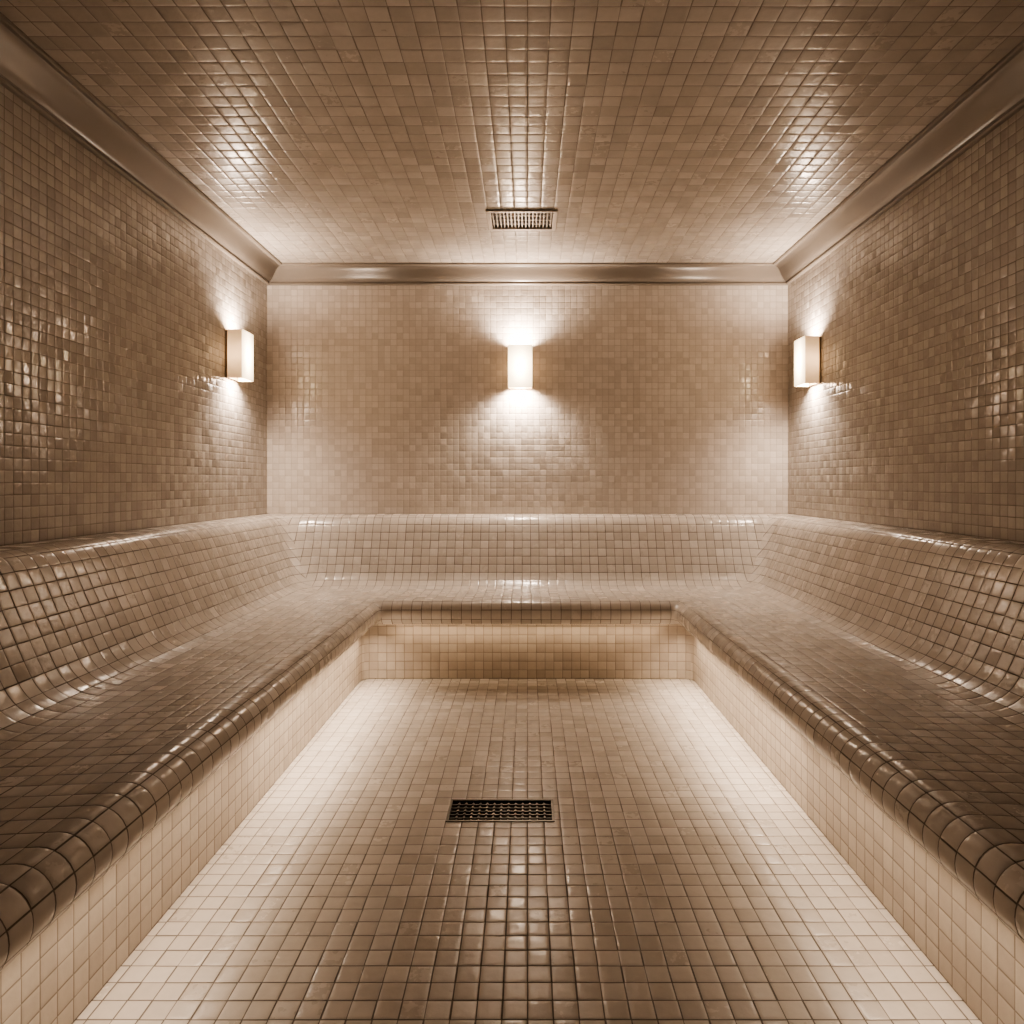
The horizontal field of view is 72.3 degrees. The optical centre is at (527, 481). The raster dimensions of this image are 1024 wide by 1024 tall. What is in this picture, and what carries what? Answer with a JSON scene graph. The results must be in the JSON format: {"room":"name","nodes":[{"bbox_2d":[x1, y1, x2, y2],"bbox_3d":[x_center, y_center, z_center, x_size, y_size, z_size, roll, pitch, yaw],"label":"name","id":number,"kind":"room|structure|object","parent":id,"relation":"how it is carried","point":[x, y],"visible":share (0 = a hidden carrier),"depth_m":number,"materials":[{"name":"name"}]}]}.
{"room":"spa","nodes":[
{"label":"spa","id":0,"kind":"room"},
{"bbox_2d":[0,84,266,546],"bbox_3d":[-1.860,-0.173,1.620,0.120,2.587,6.440,0,0,0],"label":"wall","id":1,"kind":"structure","parent":0,"point":[120,411],"depth_m":3.02,"materials":[{"name":"tile"}]},
{"bbox_2d":[0,12,281,284],"bbox_3d":[-1.722,-1.413,1.620,0.156,0.109,6.440,0,0,0],"label":"trim","id":2,"kind":"structure","parent":1,"relation":"attached to","point":[27,71],"depth_m":2.91,"materials":[{"name":"paint"}]},
{"bbox_2d":[226,329,252,381],"bbox_3d":[-1.747,-0.765,4.250,0.104,0.290,0.164,0,0,0],"label":"wall sconce","id":3,"kind":"object","parent":1,"relation":"attached to","point":[239,342],"visible":1,"depth_m":4.17,"materials":[{"name":"beige glass"}]},
{"bbox_2d":[0,0,1023,262],"bbox_3d":[0.000,-1.527,1.620,3.600,0.120,6.440,0,0,0],"label":"ceiling","id":4,"kind":"structure","parent":0,"point":[329,131],"depth_m":2.72,"materials":[{"name":"tile"}]},
{"bbox_2d":[486,210,557,230],"bbox_3d":[-0.030,-1.481,3.910,0.390,0.052,0.290,0,0,0],"label":"ceiling air vent","id":5,"kind":"object","parent":4,"relation":"in","point":[501,217],"depth_m":3.91,"materials":[{"name":"metal"}]},
{"bbox_2d":[72,679,982,1023],"bbox_3d":[0.000,1.180,1.620,3.600,0.120,6.440,0,0,0],"label":"floor","id":6,"kind":"structure","parent":0,"point":[675,878],"depth_m":1.90,"materials":[{"name":"tile"}]},
{"bbox_2d":[446,799,554,821],"bbox_3d":[-0.090,1.173,2.386,0.360,0.113,0.160,0,0,0],"label":"floor drain","id":7,"kind":"object","parent":6,"relation":"in","point":[460,810],"visible":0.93,"depth_m":2.38,"materials":[{"name":"metal"}]},
{"bbox_2d":[0,514,1023,1023],"bbox_3d":[0.000,0.669,1.621,3.594,0.899,6.433,0,0,0],"label":"tiled bench","id":8,"kind":"object","parent":6,"relation":"on","point":[156,684],"visible":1,"depth_m":2.46,"materials":[{"name":"tile"}]},
{"bbox_2d":[267,286,787,513],"bbox_3d":[0.000,-0.173,4.900,3.600,2.587,0.120,0,0,0],"label":"wall","id":9,"kind":"structure","parent":0,"point":[381,399],"depth_m":4.84,"materials":[{"name":"tile"}]},
{"bbox_2d":[508,345,531,388],"bbox_3d":[-0.050,-0.785,4.787,0.164,0.290,0.104,0,0,0],"label":"wall sconce","id":10,"kind":"object","parent":9,"relation":"attached to","point":[519,356],"visible":1,"depth_m":4.74,"materials":[{"name":"beige glass"}]},
{"bbox_2d":[267,263,787,285],"bbox_3d":[0.000,-1.413,4.762,3.600,0.109,0.156,0,0,0],"label":"trim","id":11,"kind":"structure","parent":9,"relation":"attached to","point":[287,274],"depth_m":4.77,"materials":[{"name":"paint"}]},
{"bbox_2d":[788,108,1023,542],"bbox_3d":[1.860,-0.173,1.620,0.120,2.587,6.440,0,0,0],"label":"wall","id":12,"kind":"structure","parent":0,"point":[914,419],"depth_m":3.14,"materials":[{"name":"tile"}]},
{"bbox_2d":[794,336,820,386],"bbox_3d":[1.747,-0.750,4.370,0.104,0.290,0.164,0,0,0],"label":"wall sconce","id":13,"kind":"object","parent":12,"relation":"attached to","point":[807,349],"visible":1,"depth_m":4.29,"materials":[{"name":"beige glass"}]},
{"bbox_2d":[773,39,1023,284],"bbox_3d":[1.722,-1.413,1.620,0.156,0.109,6.440,0,0,0],"label":"trim","id":14,"kind":"structure","parent":12,"relation":"attached to","point":[998,95],"depth_m":3.05,"materials":[{"name":"paint"}]}
]}

